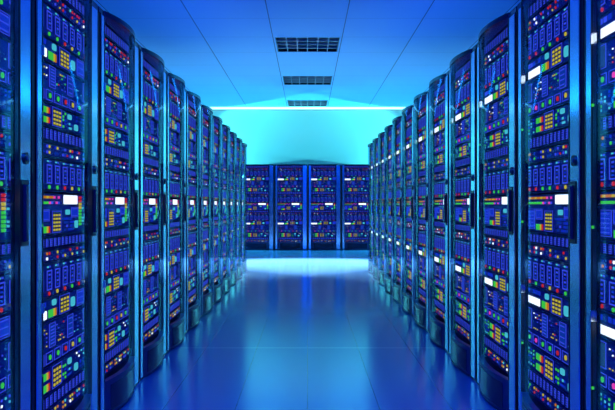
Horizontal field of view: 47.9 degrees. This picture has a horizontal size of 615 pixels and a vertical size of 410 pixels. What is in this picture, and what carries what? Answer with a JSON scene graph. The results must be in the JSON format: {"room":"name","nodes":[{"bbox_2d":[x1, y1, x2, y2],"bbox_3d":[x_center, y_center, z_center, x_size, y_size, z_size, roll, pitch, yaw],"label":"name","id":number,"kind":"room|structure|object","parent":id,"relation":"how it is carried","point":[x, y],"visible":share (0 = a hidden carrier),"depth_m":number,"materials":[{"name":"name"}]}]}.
{"room":"server room","nodes":[
{"label":"server room","id":0,"kind":"room"},
{"bbox_2d":[93,0,520,106],"bbox_3d":[0.000,-2.567,7.550,8.600,0.120,20.500,0,0,0],"label":"ceiling","id":1,"kind":"structure","parent":0,"point":[225,53],"depth_m":10.68,"materials":[{"name":"paint"}]},
{"bbox_2d":[275,38,339,51],"bbox_3d":[0.000,-2.566,10.842,0.968,0.118,0.968,0,0,0],"label":"ceiling vent","id":2,"kind":"object","parent":1,"relation":"in","point":[283,44],"visible":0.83,"depth_m":11.07,"materials":[{"name":"black metal"}]},
{"bbox_2d":[283,76,331,84],"bbox_3d":[0.000,-2.566,13.947,0.968,0.118,0.968,0,0,0],"label":"ceiling vent","id":3,"kind":"object","parent":1,"relation":"in","point":[288,80],"visible":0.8,"depth_m":14.04,"materials":[{"name":"black metal"}]},
{"bbox_2d":[287,100,327,105],"bbox_3d":[0.000,-2.566,17.052,0.968,0.118,0.968,0,0,0],"label":"ceiling vent","id":4,"kind":"object","parent":1,"relation":"in","point":[290,102],"visible":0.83,"depth_m":17.04,"materials":[{"name":"black metal"}]},
{"bbox_2d":[213,110,401,247],"bbox_3d":[0.000,-0.710,17.750,8.600,3.595,0.100,0,0,0],"label":"wall","id":5,"kind":"structure","parent":0,"point":[307,137],"depth_m":17.70,"materials":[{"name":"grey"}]},
{"bbox_2d":[210,107,404,109],"bbox_3d":[0.000,-2.463,17.677,8.380,0.083,0.044,0,0,0],"label":"light","id":6,"kind":"object","parent":5,"relation":"attached to","point":[213,108],"visible":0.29,"depth_m":17.66,"materials":[{"name":"silver metal"}]},
{"bbox_2d":[210,107,404,108],"bbox_3d":[0.000,-2.474,17.672,8.360,0.043,0.033,0,0,0],"label":"diffuser","id":7,"kind":"object","parent":6,"relation":"attached to","point":[210,107],"depth_m":17.66,"materials":[{"name":"white"}]},
{"bbox_2d":[118,248,497,409],"bbox_3d":[0.000,1.148,7.550,8.600,0.120,20.500,0,0,0],"label":"floor","id":8,"kind":"structure","parent":0,"point":[307,329],"depth_m":5.10,"materials":[{"name":"tile"}]},
{"bbox_2d":[0,0,29,409],"bbox_3d":[-1.452,0.053,2.181,0.956,2.070,0.802,0,0,0],"label":"rack","id":9,"kind":"object","parent":8,"relation":"on","point":[14,14],"visible":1,"depth_m":2.47,"materials":[{"name":"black metal"}]},
{"bbox_2d":[0,244,5,255],"bbox_3d":[-1.068,0.157,2.432,0.008,0.040,0.038,0,0,0],"label":"tray","id":10,"kind":"object","parent":9,"relation":"on","point":[2,246],"depth_m":2.42,"materials":[{"name":"blue plastic"}]},
{"bbox_2d":[1,114,5,128],"bbox_3d":[-1.068,-0.292,2.432,0.008,0.048,0.038,0,0,0],"label":"tray","id":11,"kind":"object","parent":9,"relation":"on","point":[3,116],"depth_m":2.42,"materials":[{"name":"blue plastic"}]},
{"bbox_2d":[6,243,10,254],"bbox_3d":[-1.068,0.157,2.478,0.008,0.040,0.038,0,0,0],"label":"tray","id":12,"kind":"object","parent":9,"relation":"on","point":[8,245],"depth_m":2.46,"materials":[{"name":"blue plastic"}]},
{"bbox_2d":[7,116,10,129],"bbox_3d":[-1.068,-0.292,2.478,0.008,0.048,0.038,0,0,0],"label":"tray","id":13,"kind":"object","parent":9,"relation":"on","point":[8,117],"depth_m":2.47,"materials":[{"name":"blue plastic"}]},
{"bbox_2d":[30,0,97,409],"bbox_3d":[-1.452,0.053,2.999,0.956,2.070,0.802,0,0,0],"label":"rack","id":14,"kind":"object","parent":8,"relation":"on","point":[63,33],"visible":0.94,"depth_m":3.02,"materials":[{"name":"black metal"}]},
{"bbox_2d":[45,396,48,409],"bbox_3d":[-1.068,0.811,2.839,0.008,0.048,0.038,0,0,0],"label":"tray","id":15,"kind":"object","parent":14,"relation":"on","point":[46,397],"depth_m":2.83,"materials":[{"name":"blue plastic"}]},
{"bbox_2d":[45,238,48,247],"bbox_3d":[-1.068,0.157,2.839,0.008,0.040,0.038,0,0,0],"label":"tray","id":16,"kind":"object","parent":14,"relation":"on","point":[46,239],"depth_m":2.83,"materials":[{"name":"blue plastic"}]},
{"bbox_2d":[45,127,48,139],"bbox_3d":[-1.068,-0.292,2.839,0.008,0.048,0.038,0,0,0],"label":"tray","id":17,"kind":"object","parent":14,"relation":"on","point":[46,128],"depth_m":2.83,"materials":[{"name":"blue plastic"}]},
{"bbox_2d":[49,393,52,406],"bbox_3d":[-1.068,0.811,2.885,0.008,0.048,0.038,0,0,0],"label":"tray","id":18,"kind":"object","parent":14,"relation":"on","point":[50,394],"depth_m":2.88,"materials":[{"name":"blue plastic"}]},
{"bbox_2d":[49,238,52,247],"bbox_3d":[-1.068,0.157,2.885,0.008,0.040,0.038,0,0,0],"label":"tray","id":19,"kind":"object","parent":14,"relation":"on","point":[50,239],"depth_m":2.88,"materials":[{"name":"blue plastic"}]},
{"bbox_2d":[49,129,52,140],"bbox_3d":[-1.068,-0.292,2.885,0.008,0.048,0.038,0,0,0],"label":"tray","id":20,"kind":"object","parent":14,"relation":"on","point":[50,130],"depth_m":2.88,"materials":[{"name":"blue plastic"}]},
{"bbox_2d":[53,390,56,403],"bbox_3d":[-1.068,0.811,2.930,0.008,0.048,0.038,0,0,0],"label":"tray","id":21,"kind":"object","parent":14,"relation":"on","point":[54,391],"depth_m":2.92,"materials":[{"name":"blue plastic"}]},
{"bbox_2d":[53,237,56,246],"bbox_3d":[-1.068,0.157,2.930,0.008,0.040,0.038,0,0,0],"label":"tray","id":22,"kind":"object","parent":14,"relation":"on","point":[54,238],"depth_m":2.92,"materials":[{"name":"blue plastic"}]},
{"bbox_2d":[53,130,56,141],"bbox_3d":[-1.068,-0.292,2.930,0.008,0.048,0.038,0,0,0],"label":"tray","id":23,"kind":"object","parent":14,"relation":"on","point":[54,131],"depth_m":2.92,"materials":[{"name":"blue plastic"}]},
{"bbox_2d":[57,387,60,400],"bbox_3d":[-1.068,0.811,2.976,0.008,0.048,0.038,0,0,0],"label":"tray","id":24,"kind":"object","parent":14,"relation":"on","point":[58,388],"depth_m":2.97,"materials":[{"name":"blue plastic"}]},
{"bbox_2d":[57,237,60,245],"bbox_3d":[-1.068,0.157,2.976,0.008,0.040,0.038,0,0,0],"label":"tray","id":25,"kind":"object","parent":14,"relation":"on","point":[58,238],"depth_m":2.97,"materials":[{"name":"blue plastic"}]},
{"bbox_2d":[57,131,60,142],"bbox_3d":[-1.068,-0.292,2.976,0.008,0.048,0.038,0,0,0],"label":"tray","id":26,"kind":"object","parent":14,"relation":"on","point":[58,132],"depth_m":2.97,"materials":[{"name":"blue plastic"}]},
{"bbox_2d":[61,384,64,396],"bbox_3d":[-1.068,0.811,3.022,0.008,0.048,0.038,0,0,0],"label":"tray","id":27,"kind":"object","parent":14,"relation":"on","point":[62,385],"depth_m":3.02,"materials":[{"name":"blue plastic"}]},
{"bbox_2d":[61,236,64,245],"bbox_3d":[-1.068,0.157,3.022,0.008,0.040,0.038,0,0,0],"label":"tray","id":28,"kind":"object","parent":14,"relation":"on","point":[62,237],"depth_m":3.02,"materials":[{"name":"blue plastic"}]},
{"bbox_2d":[61,132,64,143],"bbox_3d":[-1.068,-0.292,3.022,0.008,0.048,0.038,0,0,0],"label":"tray","id":29,"kind":"object","parent":14,"relation":"on","point":[62,133],"depth_m":3.02,"materials":[{"name":"blue plastic"}]},
{"bbox_2d":[65,382,67,393],"bbox_3d":[-1.068,0.811,3.067,0.008,0.048,0.038,0,0,0],"label":"tray","id":30,"kind":"object","parent":14,"relation":"on","point":[66,383],"depth_m":3.06,"materials":[{"name":"blue plastic"}]},
{"bbox_2d":[65,133,67,144],"bbox_3d":[-1.068,-0.292,3.067,0.008,0.048,0.038,0,0,0],"label":"tray","id":31,"kind":"object","parent":14,"relation":"on","point":[66,134],"depth_m":3.06,"materials":[{"name":"blue plastic"}]},
{"bbox_2d":[68,379,71,391],"bbox_3d":[-1.068,0.811,3.113,0.008,0.048,0.038,0,0,0],"label":"tray","id":32,"kind":"object","parent":14,"relation":"on","point":[69,380],"depth_m":3.11,"materials":[{"name":"blue plastic"}]},
{"bbox_2d":[68,235,71,243],"bbox_3d":[-1.068,0.157,3.113,0.008,0.040,0.038,0,0,0],"label":"tray","id":33,"kind":"object","parent":14,"relation":"on","point":[69,236],"depth_m":3.11,"materials":[{"name":"blue plastic"}]},
{"bbox_2d":[68,134,71,145],"bbox_3d":[-1.068,-0.292,3.113,0.008,0.048,0.038,0,0,0],"label":"tray","id":34,"kind":"object","parent":14,"relation":"on","point":[69,135],"depth_m":3.11,"materials":[{"name":"blue plastic"}]},
{"bbox_2d":[72,377,74,388],"bbox_3d":[-1.068,0.811,3.159,0.008,0.048,0.038,0,0,0],"label":"tray","id":35,"kind":"object","parent":14,"relation":"on","point":[73,378],"depth_m":3.15,"materials":[{"name":"blue plastic"}]},
{"bbox_2d":[72,135,74,145],"bbox_3d":[-1.068,-0.292,3.159,0.008,0.048,0.038,0,0,0],"label":"tray","id":36,"kind":"object","parent":14,"relation":"on","point":[73,136],"depth_m":3.15,"materials":[{"name":"blue plastic"}]},
{"bbox_2d":[75,374,77,385],"bbox_3d":[-1.068,0.811,3.204,0.008,0.048,0.038,0,0,0],"label":"tray","id":37,"kind":"object","parent":14,"relation":"on","point":[76,375],"depth_m":3.19,"materials":[{"name":"blue plastic"}]},
{"bbox_2d":[75,136,77,146],"bbox_3d":[-1.068,-0.292,3.204,0.008,0.048,0.038,0,0,0],"label":"tray","id":38,"kind":"object","parent":14,"relation":"on","point":[76,137],"depth_m":3.19,"materials":[{"name":"blue plastic"}]},
{"bbox_2d":[75,0,77,10],"bbox_3d":[-1.068,-0.926,3.204,0.008,0.049,0.038,0,0,0],"label":"tray","id":39,"kind":"object","parent":14,"relation":"on","point":[76,1],"depth_m":3.19,"materials":[{"name":"blue plastic"}]},
{"bbox_2d":[78,372,81,382],"bbox_3d":[-1.068,0.811,3.250,0.008,0.048,0.038,0,0,0],"label":"tray","id":40,"kind":"object","parent":14,"relation":"on","point":[79,373],"depth_m":3.24,"materials":[{"name":"blue plastic"}]},
{"bbox_2d":[78,1,81,13],"bbox_3d":[-1.068,-0.926,3.250,0.008,0.049,0.038,0,0,0],"label":"tray","id":41,"kind":"object","parent":14,"relation":"on","point":[79,2],"depth_m":3.24,"materials":[{"name":"blue plastic"}]},
{"bbox_2d":[79,137,81,147],"bbox_3d":[-1.068,-0.292,3.250,0.008,0.048,0.038,0,0,0],"label":"tray","id":42,"kind":"object","parent":14,"relation":"on","point":[80,138],"depth_m":3.25,"materials":[{"name":"blue plastic"}]},
{"bbox_2d":[97,6,138,409],"bbox_3d":[-1.452,0.053,3.817,0.956,2.070,0.802,0,0,0],"label":"rack","id":43,"kind":"object","parent":8,"relation":"on","point":[117,47],"visible":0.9,"depth_m":3.84,"materials":[{"name":"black metal"}]},
{"bbox_2d":[138,45,166,382],"bbox_3d":[-1.452,0.053,4.635,0.956,2.070,0.802,0,0,0],"label":"rack","id":44,"kind":"object","parent":8,"relation":"on","point":[151,71],"visible":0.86,"depth_m":4.69,"materials":[{"name":"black metal"}]},
{"bbox_2d":[165,71,185,353],"bbox_3d":[-1.452,0.053,5.453,0.956,2.070,0.802,0,0,0],"label":"rack","id":45,"kind":"object","parent":8,"relation":"on","point":[175,85],"visible":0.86,"depth_m":5.58,"materials":[{"name":"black metal"}]},
{"bbox_2d":[185,90,200,332],"bbox_3d":[-1.452,0.053,6.271,0.956,2.070,0.802,0,0,0],"label":"rack","id":46,"kind":"object","parent":8,"relation":"on","point":[193,101],"visible":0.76,"depth_m":6.41,"materials":[{"name":"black metal"}]},
{"bbox_2d":[200,104,212,317],"bbox_3d":[-1.452,0.053,7.089,0.956,2.070,0.802,0,0,0],"label":"rack","id":47,"kind":"object","parent":8,"relation":"on","point":[206,112],"visible":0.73,"depth_m":7.24,"materials":[{"name":"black metal"}]},
{"bbox_2d":[212,114,222,304],"bbox_3d":[-1.452,0.053,7.907,0.956,2.070,0.802,0,0,0],"label":"rack","id":48,"kind":"object","parent":8,"relation":"on","point":[217,122],"visible":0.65,"depth_m":8.11,"materials":[{"name":"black metal"}]},
{"bbox_2d":[222,124,230,293],"bbox_3d":[-1.452,0.053,8.725,0.956,2.070,0.802,0,0,0],"label":"rack","id":49,"kind":"object","parent":8,"relation":"on","point":[225,129],"visible":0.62,"depth_m":9.01,"materials":[{"name":"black metal"}]},
{"bbox_2d":[229,131,236,285],"bbox_3d":[-1.452,0.053,9.543,0.956,2.070,0.802,0,0,0],"label":"rack","id":50,"kind":"object","parent":8,"relation":"on","point":[233,202],"visible":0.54,"depth_m":9.83,"materials":[{"name":"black metal"}]},
{"bbox_2d":[236,137,242,279],"bbox_3d":[-1.452,0.053,10.361,0.956,2.070,0.802,0,0,0],"label":"rack","id":51,"kind":"object","parent":8,"relation":"on","point":[239,141],"visible":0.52,"depth_m":10.64,"materials":[{"name":"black metal"}]},
{"bbox_2d":[241,142,246,272],"bbox_3d":[-1.452,0.053,11.179,0.956,2.070,0.802,0,0,0],"label":"rack","id":52,"kind":"object","parent":8,"relation":"on","point":[243,145],"visible":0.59,"depth_m":11.46,"materials":[{"name":"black metal"}]},
{"bbox_2d":[246,164,273,249],"bbox_3d":[-1.215,0.053,17.152,0.802,2.070,0.956,0,0,0],"label":"rack","id":53,"kind":"object","parent":8,"relation":"on","point":[259,177],"visible":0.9,"depth_m":16.77,"materials":[{"name":"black metal"}]},
{"bbox_2d":[274,164,306,249],"bbox_3d":[-0.405,0.053,17.152,0.802,2.070,0.956,0,0,0],"label":"rack","id":54,"kind":"object","parent":8,"relation":"on","point":[290,180],"visible":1,"depth_m":16.77,"materials":[{"name":"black metal"}]},
{"bbox_2d":[308,164,340,249],"bbox_3d":[0.405,0.053,17.152,0.802,2.070,0.956,0,0,0],"label":"rack","id":55,"kind":"object","parent":8,"relation":"on","point":[324,180],"visible":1,"depth_m":16.77,"materials":[{"name":"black metal"}]},
{"bbox_2d":[341,164,368,249],"bbox_3d":[1.215,0.053,17.152,0.802,2.070,0.956,0,0,0],"label":"rack","id":56,"kind":"object","parent":8,"relation":"on","point":[354,177],"visible":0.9,"depth_m":16.77,"materials":[{"name":"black metal"}]},
{"bbox_2d":[367,143,373,272],"bbox_3d":[1.452,0.053,11.179,0.956,2.070,0.802,0,0,0],"label":"rack","id":57,"kind":"object","parent":8,"relation":"on","point":[370,145],"visible":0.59,"depth_m":11.49,"materials":[{"name":"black metal"}]},
{"bbox_2d":[372,137,378,278],"bbox_3d":[1.452,0.053,10.361,0.956,2.070,0.802,0,0,0],"label":"rack","id":58,"kind":"object","parent":8,"relation":"on","point":[375,141],"visible":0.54,"depth_m":10.67,"materials":[{"name":"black metal"}]},
{"bbox_2d":[378,132,385,285],"bbox_3d":[1.452,0.053,9.543,0.956,2.070,0.802,0,0,0],"label":"rack","id":59,"kind":"object","parent":8,"relation":"on","point":[382,136],"visible":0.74,"depth_m":9.77,"materials":[{"name":"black metal"}]},
{"bbox_2d":[384,124,392,293],"bbox_3d":[1.452,0.053,8.725,0.956,2.070,0.802,0,0,0],"label":"rack","id":60,"kind":"object","parent":8,"relation":"on","point":[388,129],"visible":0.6,"depth_m":8.91,"materials":[{"name":"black metal"}]},
{"bbox_2d":[392,115,402,303],"bbox_3d":[1.452,0.053,7.907,0.956,2.070,0.802,0,0,0],"label":"rack","id":61,"kind":"object","parent":8,"relation":"on","point":[397,122],"visible":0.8,"depth_m":8.10,"materials":[{"name":"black metal"}]},
{"bbox_2d":[402,104,413,316],"bbox_3d":[1.452,0.053,7.089,0.956,2.070,0.802,0,0,0],"label":"rack","id":62,"kind":"object","parent":8,"relation":"on","point":[407,112],"visible":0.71,"depth_m":7.24,"materials":[{"name":"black metal"}]},
{"bbox_2d":[414,90,429,332],"bbox_3d":[1.452,0.053,6.271,0.956,2.070,0.802,0,0,0],"label":"rack","id":63,"kind":"object","parent":8,"relation":"on","point":[421,101],"visible":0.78,"depth_m":6.41,"materials":[{"name":"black metal"}]},
{"bbox_2d":[429,71,449,353],"bbox_3d":[1.452,0.053,5.453,0.956,2.070,0.802,0,0,0],"label":"rack","id":64,"kind":"object","parent":8,"relation":"on","point":[438,86],"visible":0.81,"depth_m":5.58,"materials":[{"name":"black metal"}]},
{"bbox_2d":[449,45,476,382],"bbox_3d":[1.452,0.053,4.635,0.956,2.070,0.802,0,0,0],"label":"rack","id":65,"kind":"object","parent":8,"relation":"on","point":[463,67],"visible":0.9,"depth_m":4.71,"materials":[{"name":"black metal"}]},
{"bbox_2d":[477,6,517,409],"bbox_3d":[1.452,0.053,3.817,0.956,2.070,0.802,0,0,0],"label":"rack","id":66,"kind":"object","parent":8,"relation":"on","point":[497,45],"visible":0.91,"depth_m":3.84,"materials":[{"name":"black metal"}]},
{"bbox_2d":[517,0,584,409],"bbox_3d":[1.452,0.053,2.999,0.956,2.070,0.802,0,0,0],"label":"rack","id":67,"kind":"object","parent":8,"relation":"on","point":[551,33],"visible":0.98,"depth_m":3.03,"materials":[{"name":"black metal"}]},
{"bbox_2d":[530,369,532,380],"bbox_3d":[1.068,0.811,3.296,0.008,0.048,0.038,0,0,0],"label":"tray","id":68,"kind":"object","parent":67,"relation":"on","point":[531,370],"depth_m":3.29,"materials":[{"name":"blue plastic"}]},
{"bbox_2d":[530,138,532,148],"bbox_3d":[1.068,-0.292,3.296,0.008,0.048,0.038,0,0,0],"label":"tray","id":69,"kind":"object","parent":67,"relation":"on","point":[531,139],"depth_m":3.29,"materials":[{"name":"blue plastic"}]},
{"bbox_2d":[530,5,532,16],"bbox_3d":[1.068,-0.926,3.296,0.008,0.049,0.038,0,0,0],"label":"tray","id":70,"kind":"object","parent":67,"relation":"on","point":[531,6],"depth_m":3.29,"materials":[{"name":"blue plastic"}]},
{"bbox_2d":[533,137,535,147],"bbox_3d":[1.068,-0.292,3.251,0.008,0.048,0.038,0,0,0],"label":"tray","id":71,"kind":"object","parent":67,"relation":"on","point":[534,138],"depth_m":3.25,"materials":[{"name":"blue plastic"}]},
{"bbox_2d":[533,2,535,13],"bbox_3d":[1.068,-0.926,3.251,0.008,0.049,0.038,0,0,0],"label":"tray","id":72,"kind":"object","parent":67,"relation":"on","point":[534,3],"depth_m":3.25,"materials":[{"name":"blue plastic"}]},
{"bbox_2d":[533,372,536,382],"bbox_3d":[1.068,0.811,3.251,0.008,0.048,0.038,0,0,0],"label":"tray","id":73,"kind":"object","parent":67,"relation":"on","point":[534,373],"depth_m":3.24,"materials":[{"name":"blue plastic"}]},
{"bbox_2d":[536,374,539,385],"bbox_3d":[1.068,0.811,3.205,0.008,0.048,0.038,0,0,0],"label":"tray","id":74,"kind":"object","parent":67,"relation":"on","point":[537,375],"depth_m":3.20,"materials":[{"name":"blue plastic"}]},
{"bbox_2d":[536,234,539,242],"bbox_3d":[1.068,0.157,3.205,0.008,0.040,0.038,0,0,0],"label":"tray","id":75,"kind":"object","parent":67,"relation":"on","point":[537,235],"depth_m":3.20,"materials":[{"name":"blue plastic"}]},
{"bbox_2d":[536,136,539,146],"bbox_3d":[1.068,-0.292,3.205,0.008,0.048,0.038,0,0,0],"label":"tray","id":76,"kind":"object","parent":67,"relation":"on","point":[537,137],"depth_m":3.20,"materials":[{"name":"blue plastic"}]},
{"bbox_2d":[536,0,539,10],"bbox_3d":[1.068,-0.926,3.205,0.008,0.049,0.038,0,0,0],"label":"tray","id":77,"kind":"object","parent":67,"relation":"on","point":[537,1],"depth_m":3.20,"materials":[{"name":"blue plastic"}]},
{"bbox_2d":[540,376,542,388],"bbox_3d":[1.068,0.811,3.159,0.008,0.048,0.038,0,0,0],"label":"tray","id":78,"kind":"object","parent":67,"relation":"on","point":[541,377],"depth_m":3.15,"materials":[{"name":"blue plastic"}]},
{"bbox_2d":[540,135,542,145],"bbox_3d":[1.068,-0.292,3.159,0.008,0.048,0.038,0,0,0],"label":"tray","id":79,"kind":"object","parent":67,"relation":"on","point":[541,136],"depth_m":3.15,"materials":[{"name":"blue plastic"}]},
{"bbox_2d":[543,379,546,391],"bbox_3d":[1.068,0.811,3.114,0.008,0.048,0.038,0,0,0],"label":"tray","id":80,"kind":"object","parent":67,"relation":"on","point":[544,380],"depth_m":3.11,"materials":[{"name":"blue plastic"}]},
{"bbox_2d":[543,235,546,243],"bbox_3d":[1.068,0.157,3.114,0.008,0.040,0.038,0,0,0],"label":"tray","id":81,"kind":"object","parent":67,"relation":"on","point":[544,236],"depth_m":3.11,"materials":[{"name":"blue plastic"}]},
{"bbox_2d":[543,134,546,145],"bbox_3d":[1.068,-0.292,3.114,0.008,0.048,0.038,0,0,0],"label":"tray","id":82,"kind":"object","parent":67,"relation":"on","point":[544,135],"depth_m":3.11,"materials":[{"name":"blue plastic"}]},
{"bbox_2d":[547,382,549,393],"bbox_3d":[1.068,0.811,3.068,0.008,0.048,0.038,0,0,0],"label":"tray","id":83,"kind":"object","parent":67,"relation":"on","point":[548,383],"depth_m":3.06,"materials":[{"name":"blue plastic"}]},
{"bbox_2d":[547,133,549,144],"bbox_3d":[1.068,-0.292,3.068,0.008,0.048,0.038,0,0,0],"label":"tray","id":84,"kind":"object","parent":67,"relation":"on","point":[548,134],"depth_m":3.06,"materials":[{"name":"blue plastic"}]},
{"bbox_2d":[550,384,553,396],"bbox_3d":[1.068,0.811,3.022,0.008,0.048,0.038,0,0,0],"label":"tray","id":85,"kind":"object","parent":67,"relation":"on","point":[551,385],"depth_m":3.02,"materials":[{"name":"blue plastic"}]},
{"bbox_2d":[550,236,553,245],"bbox_3d":[1.068,0.157,3.022,0.008,0.040,0.038,0,0,0],"label":"tray","id":86,"kind":"object","parent":67,"relation":"on","point":[551,237],"depth_m":3.02,"materials":[{"name":"blue plastic"}]},
{"bbox_2d":[550,132,553,143],"bbox_3d":[1.068,-0.292,3.022,0.008,0.048,0.038,0,0,0],"label":"tray","id":87,"kind":"object","parent":67,"relation":"on","point":[551,133],"depth_m":3.02,"materials":[{"name":"blue plastic"}]},
{"bbox_2d":[554,387,557,399],"bbox_3d":[1.068,0.811,2.976,0.008,0.048,0.038,0,0,0],"label":"tray","id":88,"kind":"object","parent":67,"relation":"on","point":[555,388],"depth_m":2.97,"materials":[{"name":"blue plastic"}]},
{"bbox_2d":[554,237,557,245],"bbox_3d":[1.068,0.157,2.976,0.008,0.040,0.038,0,0,0],"label":"tray","id":89,"kind":"object","parent":67,"relation":"on","point":[555,238],"depth_m":2.97,"materials":[{"name":"blue plastic"}]},
{"bbox_2d":[554,131,557,142],"bbox_3d":[1.068,-0.292,2.976,0.008,0.048,0.038,0,0,0],"label":"tray","id":90,"kind":"object","parent":67,"relation":"on","point":[555,132],"depth_m":2.97,"materials":[{"name":"blue plastic"}]},
{"bbox_2d":[558,390,561,403],"bbox_3d":[1.068,0.811,2.931,0.008,0.048,0.038,0,0,0],"label":"tray","id":91,"kind":"object","parent":67,"relation":"on","point":[559,391],"depth_m":2.93,"materials":[{"name":"blue plastic"}]},
{"bbox_2d":[558,237,561,246],"bbox_3d":[1.068,0.157,2.931,0.008,0.040,0.038,0,0,0],"label":"tray","id":92,"kind":"object","parent":67,"relation":"on","point":[559,238],"depth_m":2.92,"materials":[{"name":"blue plastic"}]},
{"bbox_2d":[558,130,561,141],"bbox_3d":[1.068,-0.292,2.931,0.008,0.048,0.038,0,0,0],"label":"tray","id":93,"kind":"object","parent":67,"relation":"on","point":[559,131],"depth_m":2.93,"materials":[{"name":"blue plastic"}]},
{"bbox_2d":[562,393,565,406],"bbox_3d":[1.068,0.811,2.885,0.008,0.048,0.038,0,0,0],"label":"tray","id":94,"kind":"object","parent":67,"relation":"on","point":[563,394],"depth_m":2.88,"materials":[{"name":"blue plastic"}]},
{"bbox_2d":[562,238,565,247],"bbox_3d":[1.068,0.157,2.885,0.008,0.040,0.038,0,0,0],"label":"tray","id":95,"kind":"object","parent":67,"relation":"on","point":[563,239],"depth_m":2.88,"materials":[{"name":"blue plastic"}]},
{"bbox_2d":[562,129,565,140],"bbox_3d":[1.068,-0.292,2.885,0.008,0.048,0.038,0,0,0],"label":"tray","id":96,"kind":"object","parent":67,"relation":"on","point":[563,130],"depth_m":2.88,"materials":[{"name":"blue plastic"}]},
{"bbox_2d":[585,0,614,409],"bbox_3d":[1.452,0.053,2.181,0.956,2.070,0.802,0,0,0],"label":"rack","id":97,"kind":"object","parent":8,"relation":"on","point":[599,14],"visible":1,"depth_m":2.50,"materials":[{"name":"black metal"}]},
{"bbox_2d":[603,116,607,130],"bbox_3d":[1.068,-0.292,2.478,0.008,0.048,0.038,0,0,0],"label":"tray","id":98,"kind":"object","parent":97,"relation":"on","point":[605,118],"depth_m":2.47,"materials":[{"name":"blue plastic"}]},
{"bbox_2d":[603,243,608,254],"bbox_3d":[1.068,0.157,2.478,0.008,0.040,0.038,0,0,0],"label":"tray","id":99,"kind":"object","parent":97,"relation":"on","point":[605,245],"depth_m":2.47,"materials":[{"name":"blue plastic"}]},
{"bbox_2d":[609,114,613,128],"bbox_3d":[1.068,-0.292,2.433,0.008,0.048,0.038,0,0,0],"label":"tray","id":100,"kind":"object","parent":97,"relation":"on","point":[611,116],"depth_m":2.43,"materials":[{"name":"blue plastic"}]},
{"bbox_2d":[609,244,614,255],"bbox_3d":[1.068,0.157,2.433,0.008,0.040,0.038,0,0,0],"label":"tray","id":101,"kind":"object","parent":97,"relation":"on","point":[611,246],"depth_m":2.42,"materials":[{"name":"blue plastic"}]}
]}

